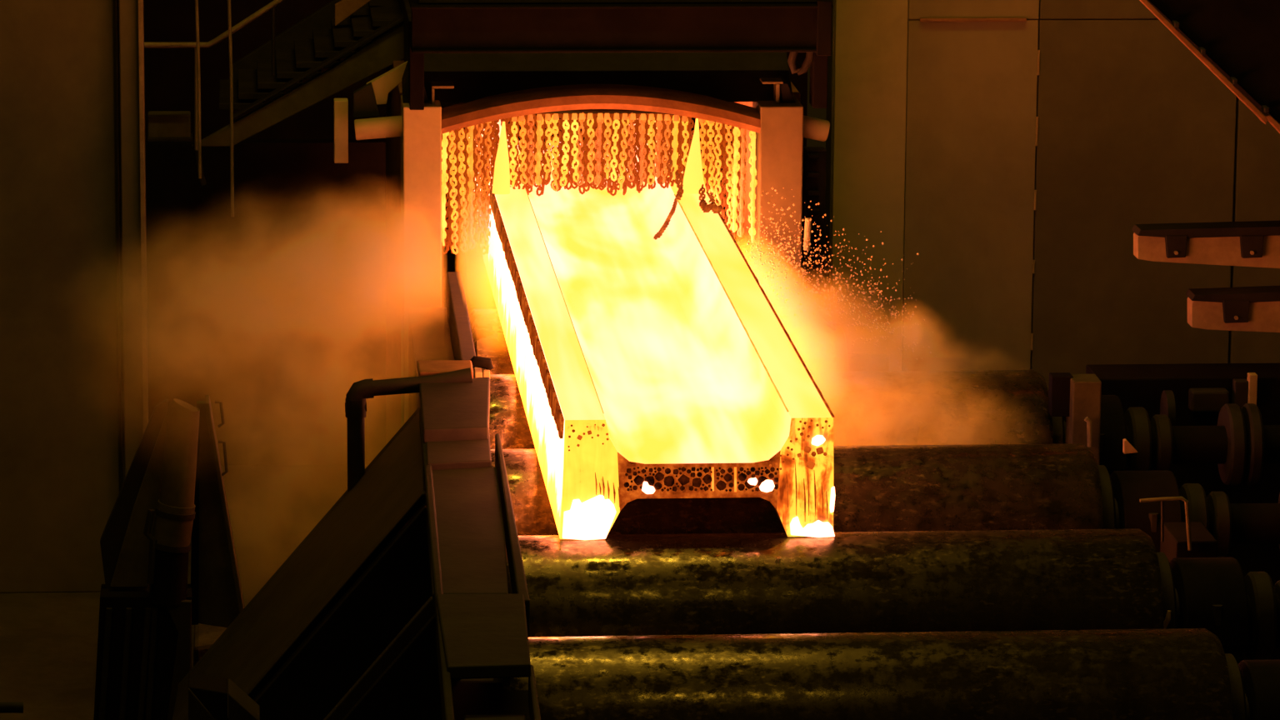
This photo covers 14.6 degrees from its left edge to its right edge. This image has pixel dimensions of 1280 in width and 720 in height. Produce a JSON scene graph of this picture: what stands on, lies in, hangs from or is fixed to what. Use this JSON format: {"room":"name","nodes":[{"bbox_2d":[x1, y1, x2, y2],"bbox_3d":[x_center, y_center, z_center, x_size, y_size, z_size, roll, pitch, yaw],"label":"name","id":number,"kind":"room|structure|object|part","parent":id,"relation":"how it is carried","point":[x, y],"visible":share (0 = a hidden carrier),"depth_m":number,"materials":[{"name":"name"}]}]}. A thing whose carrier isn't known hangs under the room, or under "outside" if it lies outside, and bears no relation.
{"room":"steel mill","nodes":[
{"label":"steel mill","id":0,"kind":"room"},
{"bbox_2d":[0,701,23,713],"bbox_3d":[-2.020,1.110,15.968,0.101,0.037,0.036,0,11,-5],"label":"pipe","id":1,"kind":"object","parent":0,"point":[5,707],"visible":1,"depth_m":15.95,"materials":[{"name":"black metal"}]},
{"bbox_2d":[0,0,123,592],"bbox_3d":[-4.451,-1.650,21.026,4.468,5.399,0.240,0,11,-5],"label":"wall","id":2,"kind":"structure","parent":0,"point":[61,421],"depth_m":21.34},
{"bbox_2d":[119,0,148,478],"bbox_3d":[-2.147,-1.643,21.081,0.100,5.399,0.200,0,11,-5],"label":"pillar","id":3,"kind":"structure","parent":0,"point":[131,12],"depth_m":21.22,"materials":[{"name":"metal"}]},
{"bbox_2d":[147,110,206,185],"bbox_3d":[-2.059,-0.939,22.249,0.260,0.320,0.150,0,11,-5],"label":"junction box","id":4,"kind":"object","parent":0,"point":[162,126],"visible":0.93,"depth_m":22.18,"materials":[{"name":"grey metal"}]},
{"bbox_2d":[0,390,369,719],"bbox_3d":[0.024,1.619,18.897,18.000,0.100,20.000,0,11,-5],"label":"floor","id":5,"kind":"structure","parent":0,"point":[48,641],"depth_m":21.44,"materials":[{"name":"concrete"}]},
{"bbox_2d":[93,395,244,719],"bbox_3d":[-1.768,0.915,18.653,0.592,1.608,0.336,0,11,-5],"label":"support","id":6,"kind":"structure","parent":5,"relation":"on","point":[172,491],"depth_m":18.56,"materials":[{"name":"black metal"}]},
{"bbox_3d":[-1.987,1.185,18.555,0.065,0.544,0.024,0,11,-5],"label":"guide rod","id":7,"kind":"part","parent":6,"relation":"part of","materials":[{"name":"black metal"}]},
{"bbox_3d":[-1.913,1.185,18.561,0.065,0.545,0.024,0,11,-5],"label":"guide rod","id":8,"kind":"part","parent":6,"relation":"part of","materials":[{"name":"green metal"}]},
{"bbox_3d":[-1.880,0.511,18.596,0.258,0.736,0.050,0,11,-5],"label":"plate","id":9,"kind":"part","parent":6,"relation":"part of","materials":[{"name":"metal"}]},
{"bbox_3d":[-1.844,1.186,18.566,0.067,0.545,0.024,0,11,-5],"label":"guide rod","id":10,"kind":"part","parent":6,"relation":"part of","materials":[{"name":"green metal"}]},
{"bbox_3d":[-1.817,1.186,18.569,0.061,0.545,0.024,0,11,-5],"label":"guide rod","id":11,"kind":"part","parent":6,"relation":"part of","materials":[{"name":"metal"}]},
{"bbox_3d":[-1.579,0.580,18.696,0.165,0.866,0.050,0,11,-5],"label":"plate","id":12,"kind":"part","parent":6,"relation":"part of","materials":[{"name":"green metal"}]},
{"bbox_3d":[-1.562,0.201,18.585,0.037,0.106,0.012,0,11,-5],"label":"grab handle","id":13,"kind":"part","parent":6,"relation":"part of","materials":[{"name":"green metal"}]},
{"bbox_3d":[-1.552,0.366,18.619,0.037,0.138,0.012,0,11,-5],"label":"grab handle","id":14,"kind":"part","parent":6,"relation":"part of","materials":[{"name":"green metal"}]},
{"bbox_2d":[193,623,227,666],"bbox_3d":[-1.571,1.319,19.321,0.310,0.649,0.500,0,11,-5],"label":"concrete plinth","id":15,"kind":"object","parent":5,"relation":"on","point":[205,636],"visible":0.09,"depth_m":19.11,"materials":[{"name":"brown concrete"}]},
{"bbox_2d":[188,671,259,719],"bbox_3d":[-1.375,1.161,16.532,0.236,0.216,0.220,0,11,-5],"label":"box","id":16,"kind":"object","parent":5,"relation":"on","point":[207,694],"visible":1,"depth_m":16.43,"materials":[{"name":"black metal"}]},
{"bbox_3d":[-1.423,1.177,16.428,0.124,0.206,0.018,0,11,-5],"label":"plate","id":17,"kind":"part","parent":16,"relation":"part of","materials":[{"name":"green metal"}]},
{"bbox_3d":[-1.309,1.170,16.529,0.104,0.193,0.200,0,11,-5],"label":"plate","id":18,"kind":"part","parent":16,"relation":"part of","materials":[{"name":"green metal"}]},
{"bbox_2d":[172,355,540,719],"bbox_3d":[-0.979,1.252,16.296,1.263,1.610,5.280,0,11,-5],"label":"frame","id":19,"kind":"object","parent":5,"relation":"on","point":[397,604],"visible":1,"depth_m":16.73,"materials":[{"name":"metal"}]},
{"bbox_2d":[345,367,472,491],"bbox_3d":[-0.844,0.424,18.279,0.468,0.804,0.076,0,11,-5],"label":"pipe","id":20,"kind":"object","parent":19,"relation":"attached to","point":[357,396],"visible":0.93,"depth_m":18.19,"materials":[{"name":"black metal"}]},
{"bbox_2d":[345,398,366,419],"bbox_3d":[-1.035,0.173,18.212,0.076,0.068,0.076,0,11,-5],"label":"socket","id":21,"kind":"object","parent":20,"relation":"attached to","point":[355,408],"depth_m":18.18,"materials":[{"name":"black metal"}]},
{"bbox_3d":[-0.635,0.306,17.465,0.248,0.060,0.763,0,11,-5],"label":"plate","id":22,"kind":"part","parent":19,"relation":"part of","materials":[{"name":"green metal"}]},
{"bbox_3d":[-0.564,0.567,16.273,0.245,0.050,1.790,0,11,-3],"label":"plate","id":23,"kind":"part","parent":19,"relation":"part of","materials":[{"name":"green metal"}]},
{"bbox_3d":[-0.607,0.096,18.743,0.028,0.121,0.100,0,11,-5],"label":"plate","id":24,"kind":"part","parent":19,"relation":"part of","materials":[{"name":"metal"}]},
{"bbox_3d":[-0.597,0.012,18.727,0.096,0.055,0.044,0,11,-5],"label":"knob","id":25,"kind":"part","parent":19,"relation":"part of","materials":[{"name":"grey metal"}]},
{"bbox_3d":[-0.455,0.816,14.837,0.269,0.040,0.869,0,11,-5],"label":"plate","id":26,"kind":"part","parent":19,"relation":"part of","materials":[{"name":"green metal"}]},
{"bbox_3d":[-0.577,0.095,18.745,0.025,0.124,0.100,0,11,-5],"label":"plate","id":27,"kind":"part","parent":19,"relation":"part of","materials":[{"name":"metal"}]},
{"bbox_2d":[408,271,475,419],"bbox_3d":[-0.794,0.565,20.025,0.220,1.490,2.053,0,11,-4],"label":"plate","id":28,"kind":"object","parent":5,"relation":"on","point":[434,333],"visible":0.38,"depth_m":20.24,"materials":[{"name":"metal"}]},
{"bbox_3d":[-0.714,0.564,20.032,0.060,1.490,2.051,0,11,-4],"label":"plate","id":29,"kind":"part","parent":28,"relation":"part of","materials":[{"name":"metal"}]},
{"bbox_2d":[468,306,889,374],"bbox_3d":[0.159,0.083,20.712,1.732,0.600,0.600,0,11,-5],"label":"roller","id":30,"kind":"object","parent":28,"relation":"attached to","point":[820,353],"visible":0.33,"depth_m":20.51,"materials":[{"name":"metal"}]},
{"bbox_2d":[333,0,829,443],"bbox_3d":[-0.316,-0.396,22.242,2.112,2.523,2.614,0,11,-5],"label":"doorway frame","id":31,"kind":"object","parent":5,"relation":"on","point":[485,87],"visible":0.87,"depth_m":21.09,"materials":[{"name":"metal"}]},
{"bbox_2d":[144,0,284,149],"bbox_3d":[-1.820,-1.295,21.946,0.744,0.754,0.026,0,11,-5],"label":"handrail","id":32,"kind":"object","parent":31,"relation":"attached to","point":[272,5],"visible":0.93,"depth_m":21.91,"materials":[{"name":"metal"}]},
{"bbox_2d":[195,0,201,178],"bbox_3d":[-1.931,-1.236,21.846,0.024,0.896,0.015,0,11,-5],"label":"rod","id":33,"kind":"object","parent":32,"relation":"attached to","point":[197,17],"visible":1,"depth_m":21.85,"materials":[{"name":"grey metal"}]},
{"bbox_3d":[-1.818,-1.517,21.901,0.744,0.302,0.026,0,11,-5],"label":"rail","id":34,"kind":"part","parent":32,"relation":"part of","materials":[{"name":"metal"}]},
{"bbox_2d":[227,0,234,216],"bbox_3d":[-1.792,-1.153,21.875,0.024,1.067,0.015,0,11,-5],"label":"rod","id":35,"kind":"object","parent":32,"relation":"attached to","point":[229,17],"visible":1,"depth_m":21.88,"materials":[{"name":"grey metal"}]},
{"bbox_2d":[192,0,404,146],"bbox_3d":[-1.521,-1.362,22.632,1.006,0.655,0.980,0,11,-5],"label":"staircase","id":36,"kind":"structure","parent":31,"relation":"attached to","point":[314,43],"depth_m":22.27,"materials":[{"name":"grey metal"}]},
{"bbox_2d":[335,0,370,25],"bbox_3d":[-1.271,-1.597,22.666,0.225,0.166,0.040,0,11,-5],"label":"plate","id":37,"kind":"object","parent":36,"relation":"on","point":[343,8],"visible":1,"depth_m":22.64,"materials":[{"name":"metal"}]},
{"bbox_3d":[-1.154,-1.097,21.093,0.112,0.147,0.050,0,11,-5],"label":"lug plate","id":38,"kind":"part","parent":31,"relation":"part of","materials":[{"name":"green metal"}]},
{"bbox_3d":[-1.058,-1.177,21.141,0.197,0.190,0.060,0,11,-5],"label":"bent plate","id":39,"kind":"part","parent":31,"relation":"part of","materials":[{"name":"metal"}]},
{"bbox_3d":[-0.941,-1.182,20.965,0.114,0.221,0.100,0,11,-5],"label":"bracket plate","id":40,"kind":"part","parent":31,"relation":"part of","materials":[{"name":"brown metal"}]},
{"bbox_3d":[-0.929,-0.022,21.226,0.160,2.181,0.350,0,11,-5],"label":"post","id":41,"kind":"part","parent":31,"relation":"part of","materials":[{"name":"metal"}]},
{"bbox_2d":[398,0,792,103],"bbox_3d":[-0.242,-1.450,22.177,1.606,0.274,2.337,0,11,-5],"label":"hood","id":42,"kind":"object","parent":31,"relation":"attached to","point":[727,77],"depth_m":21.21,"materials":[{"name":"metal"}]},
{"bbox_2d":[441,109,757,254],"bbox_3d":[-0.165,-0.708,20.925,1.348,0.678,0.864,0,11,-5],"label":"curtain","id":43,"kind":"object","parent":31,"relation":"hanging from","point":[588,165],"visible":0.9,"depth_m":21.06,"materials":[{"name":"orange metal"}]},
{"bbox_3d":[-0.167,-1.031,21.059,1.311,0.063,0.024,0,11,-5],"label":"hanger rail","id":44,"kind":"part","parent":43,"relation":"part of","materials":[{"name":"metal"}]},
{"bbox_3d":[0.131,-0.668,20.923,0.097,0.297,0.389,2,12,8],"label":"loose chain","id":45,"kind":"part","parent":43,"relation":"part of","materials":[{"name":"brown metal"}]},
{"bbox_3d":[0.207,-0.858,21.069,0.067,0.230,0.033,-6,13,-28],"label":"loose chain","id":46,"kind":"part","parent":43,"relation":"part of","materials":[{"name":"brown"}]},
{"bbox_3d":[0.263,-0.678,20.832,0.050,0.048,0.559,0,11,-3],"label":"loose chain","id":47,"kind":"part","parent":43,"relation":"part of","materials":[{"name":"brown metal"}]},
{"bbox_3d":[0.301,-0.653,20.829,0.049,0.068,0.581,0,11,-3],"label":"loose chain","id":48,"kind":"part","parent":43,"relation":"part of","materials":[{"name":"brown metal"}]},
{"bbox_2d":[408,0,832,55],"bbox_3d":[-0.087,-1.507,20.816,1.747,0.436,0.400,0,11,-5],"label":"girder","id":49,"kind":"object","parent":31,"relation":"attached to","point":[437,26],"visible":0.96,"depth_m":20.69,"materials":[{"name":"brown metal"}]},
{"bbox_3d":[-0.063,-1.591,20.698,1.707,0.225,0.040,0,11,-5],"label":"plate","id":50,"kind":"part","parent":49,"relation":"part of","materials":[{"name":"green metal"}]},
{"bbox_2d":[787,51,815,74],"bbox_3d":[0.681,-1.249,20.828,0.134,0.128,0.050,0,11,-5],"label":"hook","id":51,"kind":"object","parent":49,"relation":"hanging from","point":[792,57],"visible":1,"depth_m":20.81,"materials":[{"name":"metal"}]},
{"bbox_3d":[0.762,-1.378,20.732,0.060,0.229,0.050,0,11,-5],"label":"plate","id":52,"kind":"part","parent":49,"relation":"part of","materials":[{"name":"brown metal"}]},
{"bbox_3d":[0.574,-0.031,21.346,0.180,2.175,0.350,0,11,-5],"label":"post","id":53,"kind":"part","parent":31,"relation":"part of","materials":[{"name":"metal"}]},
{"bbox_2d":[1048,372,1101,464],"bbox_3d":[1.664,0.768,19.263,0.181,1.429,0.210,0,11,-5],"label":"stand","id":54,"kind":"object","parent":5,"relation":"on","point":[1077,397],"visible":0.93,"depth_m":19.12,"materials":[{"name":"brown metal"}]},
{"bbox_3d":[1.615,0.133,19.197,0.083,0.157,0.080,0,11,-5],"label":"plate","id":55,"kind":"part","parent":54,"relation":"part of","materials":[{"name":"grey metal"}]},
{"bbox_2d":[1063,395,1127,474],"bbox_3d":[1.757,0.777,19.605,0.210,1.297,0.440,0,11,-5],"label":"block","id":56,"kind":"object","parent":5,"relation":"on","point":[1112,430],"visible":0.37,"depth_m":19.32,"materials":[{"name":"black metal"}]},
{"bbox_2d":[489,370,1065,449],"bbox_3d":[0.527,0.346,19.418,2.565,0.600,0.600,0,11,-5],"label":"roller","id":57,"kind":"object","parent":56,"relation":"on","point":[954,407],"visible":0.22,"depth_m":19.21,"materials":[{"name":"metal"}]},
{"bbox_2d":[1123,403,1279,485],"bbox_3d":[2.637,0.328,19.585,1.650,0.320,0.320,0,11,-5],"label":"spindle","id":58,"kind":"object","parent":57,"relation":"attached to","point":[1240,444],"visible":0.8,"depth_m":19.47,"materials":[{"name":"metal"}]},
{"bbox_2d":[1110,470,1182,552],"bbox_3d":[1.828,1.042,18.288,0.210,1.297,0.440,0,11,-5],"label":"block","id":59,"kind":"object","parent":5,"relation":"on","point":[1129,487],"visible":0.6,"depth_m":18.02,"materials":[{"name":"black metal"}]},
{"bbox_2d":[490,443,1119,535],"bbox_3d":[0.616,0.612,18.102,2.530,0.600,0.600,0,11,-5],"label":"roller","id":60,"kind":"object","parent":59,"relation":"on","point":[1058,486],"visible":0.34,"depth_m":17.87,"materials":[{"name":"grey metal"}]},
{"bbox_2d":[1179,483,1279,557],"bbox_3d":[2.709,0.594,18.268,1.650,0.320,0.320,0,11,-5],"label":"spindle","id":61,"kind":"object","parent":60,"relation":"attached to","point":[1230,524],"visible":0.58,"depth_m":18.16,"materials":[{"name":"metal"}]},
{"bbox_2d":[1140,496,1217,562],"bbox_3d":[1.861,1.117,17.672,0.284,1.375,0.327,0,11,-5],"label":"hoop","id":62,"kind":"object","parent":5,"relation":"on","point":[1187,538],"visible":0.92,"depth_m":17.45,"materials":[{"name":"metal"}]},
{"bbox_3d":[1.831,0.569,17.399,0.188,0.193,0.014,0,11,-5],"label":"rail","id":63,"kind":"part","parent":62,"relation":"part of","materials":[{"name":"grey metal"}]},
{"bbox_2d":[1085,363,1279,659],"bbox_3d":[2.260,0.667,20.145,0.877,1.289,0.540,0,11,-5],"label":"machinery","id":64,"kind":"object","parent":5,"relation":"on","point":[1189,394],"visible":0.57,"depth_m":20.04,"materials":[{"name":"metal"}]},
{"bbox_3d":[2.441,0.121,19.942,0.032,0.136,0.050,0,11,-5],"label":"pale post","id":65,"kind":"part","parent":64,"relation":"part of","materials":[{"name":"metal"}]},
{"bbox_2d":[1169,557,1248,664],"bbox_3d":[1.906,1.308,16.971,0.210,1.297,0.440,0,11,-5],"label":"block","id":66,"kind":"object","parent":5,"relation":"on","point":[1212,592],"visible":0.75,"depth_m":16.70,"materials":[{"name":"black metal"}]},
{"bbox_2d":[505,529,1179,636],"bbox_3d":[0.708,0.877,16.787,2.500,0.600,0.600,0,11,-5],"label":"roller","id":67,"kind":"object","parent":66,"relation":"on","point":[1064,579],"visible":0.39,"depth_m":16.54,"materials":[{"name":"grey metal"}]},
{"bbox_2d":[474,119,834,539],"bbox_3d":[-0.080,-0.287,19.982,0.920,0.411,6.912,0,11,-5],"label":"steel beam","id":68,"kind":"structure","parent":67,"relation":"on","point":[645,367],"depth_m":18.04,"materials":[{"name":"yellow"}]},
{"bbox_2d":[491,121,509,194],"bbox_3d":[-0.583,-0.842,20.961,0.077,0.318,0.051,0,11,-5],"label":"flange","id":69,"kind":"object","parent":68,"relation":"on","point":[501,185],"visible":1,"depth_m":20.95,"materials":[{"name":"yellow metal"}]},
{"bbox_2d":[682,118,706,194],"bbox_3d":[0.233,-0.851,21.025,0.113,0.333,0.075,0,11,-5],"label":"flame","id":70,"kind":"object","parent":68,"relation":"on","point":[693,181],"visible":0.99,"depth_m":21.01,"materials":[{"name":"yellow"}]},
{"bbox_2d":[1163,610,1170,629],"bbox_3d":[1.744,0.877,16.636,0.044,0.089,0.018,0,11,-5],"label":"grease nozzle","id":71,"kind":"object","parent":67,"relation":"attached to","point":[1167,618],"visible":0.71,"depth_m":16.63,"materials":[{"name":"metal"}]},
{"bbox_2d":[1243,571,1279,659],"bbox_3d":[2.786,0.859,16.952,1.650,0.320,0.320,0,11,-5],"label":"spindle","id":72,"kind":"object","parent":67,"relation":"attached to","point":[1263,598],"visible":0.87,"depth_m":16.79,"materials":[{"name":"metal"}]},
{"bbox_2d":[1238,659,1279,719],"bbox_3d":[1.980,1.574,15.654,0.210,1.297,0.440,0,11,-5],"label":"block","id":73,"kind":"object","parent":5,"relation":"on","point":[1261,678],"visible":0.7,"depth_m":15.42,"materials":[{"name":"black metal"}]},
{"bbox_2d":[500,628,1249,719],"bbox_3d":[0.798,1.143,15.471,2.468,0.600,0.600,0,11,-5],"label":"roller","id":74,"kind":"object","parent":73,"relation":"on","point":[1175,673],"visible":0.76,"depth_m":15.24,"materials":[{"name":"grey metal"}]},
{"bbox_2d":[145,139,386,465],"bbox_3d":[-1.762,-0.273,23.948,1.220,1.568,0.100,0,11,-5],"label":"wall","id":75,"kind":"structure","parent":0,"point":[272,311],"depth_m":23.89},
{"bbox_2d":[116,0,807,390],"bbox_3d":[-3.071,-2.991,25.186,7.900,6.390,0.200,0,11,-5],"label":"wall","id":76,"kind":"structure","parent":0,"point":[168,72],"depth_m":25.46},
{"bbox_2d":[737,186,936,370],"bbox_3d":[0.834,-0.284,20.162,0.878,1.011,1.345,0,11,-5],"label":"sparks","id":77,"kind":"object","parent":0,"point":[772,187],"visible":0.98,"depth_m":20.10},
{"bbox_2d":[824,0,1279,389],"bbox_3d":[3.541,-1.831,22.237,5.404,5.399,0.270,0,11,-5],"label":"wall","id":78,"kind":"structure","parent":0,"point":[1017,147],"depth_m":22.19,"materials":[{"name":"metal"}]},
{"bbox_3d":[1.019,-1.745,21.963,0.319,5.299,0.060,0,11,-5],"label":"panel","id":79,"kind":"part","parent":78,"relation":"part of","materials":[{"name":"metal"}]},
{"bbox_3d":[1.458,-0.327,22.287,0.579,2.398,0.055,0,11,-5],"label":"panel","id":80,"kind":"part","parent":78,"relation":"part of","materials":[{"name":"metal"}]},
{"bbox_3d":[1.479,-2.926,21.762,0.579,2.897,0.060,0,11,-5],"label":"panel","id":81,"kind":"part","parent":78,"relation":"part of","materials":[{"name":"grey metal"}]},
{"bbox_3d":[2.216,-2.932,21.820,0.889,2.897,0.060,0,11,-5],"label":"panel","id":82,"kind":"part","parent":78,"relation":"part of","materials":[{"name":"grey metal"}]},
{"bbox_3d":[2.196,-0.333,22.346,0.889,2.398,0.055,0,11,-5],"label":"panel","id":83,"kind":"part","parent":78,"relation":"part of","materials":[{"name":"metal"}]},
{"bbox_3d":[3.189,-1.763,22.138,1.057,5.299,0.055,0,11,-5],"label":"panel","id":84,"kind":"part","parent":78,"relation":"part of","materials":[{"name":"metal"}]},
{"bbox_2d":[1122,438,1138,454],"bbox_3d":[1.834,0.322,18.695,0.054,0.053,0.030,0,11,-5],"label":"tab","id":85,"kind":"object","parent":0,"point":[1127,447],"visible":1,"depth_m":18.68,"materials":[{"name":"metal"}]},
{"bbox_3d":[2.914,-0.976,19.990,0.300,4.599,0.900,0,11,-5],"label":"pillar","id":86,"kind":"structure","parent":0,"visible":0},
{"bbox_2d":[1131,220,1279,268],"bbox_3d":[2.392,-0.456,20.142,0.805,0.194,0.165,0,11,-5],"label":"bracket arm","id":87,"kind":"object","parent":86,"relation":"attached to","point":[1249,243],"visible":1,"depth_m":20.09,"materials":[{"name":"metal"}]},
{"bbox_2d":[1139,0,1279,133],"bbox_3d":[2.228,-1.211,19.904,0.948,0.932,0.865,0,11,-5],"label":"chute","id":88,"kind":"object","parent":86,"relation":"attached to","point":[1238,41],"visible":1,"depth_m":19.52,"materials":[{"name":"metal"}]},
{"bbox_2d":[1185,285,1279,332],"bbox_3d":[2.508,-0.199,20.203,0.586,0.188,0.165,0,11,-5],"label":"bracket arm","id":89,"kind":"object","parent":86,"relation":"attached to","point":[1237,308],"visible":1,"depth_m":20.15,"materials":[{"name":"metal"}]}
]}

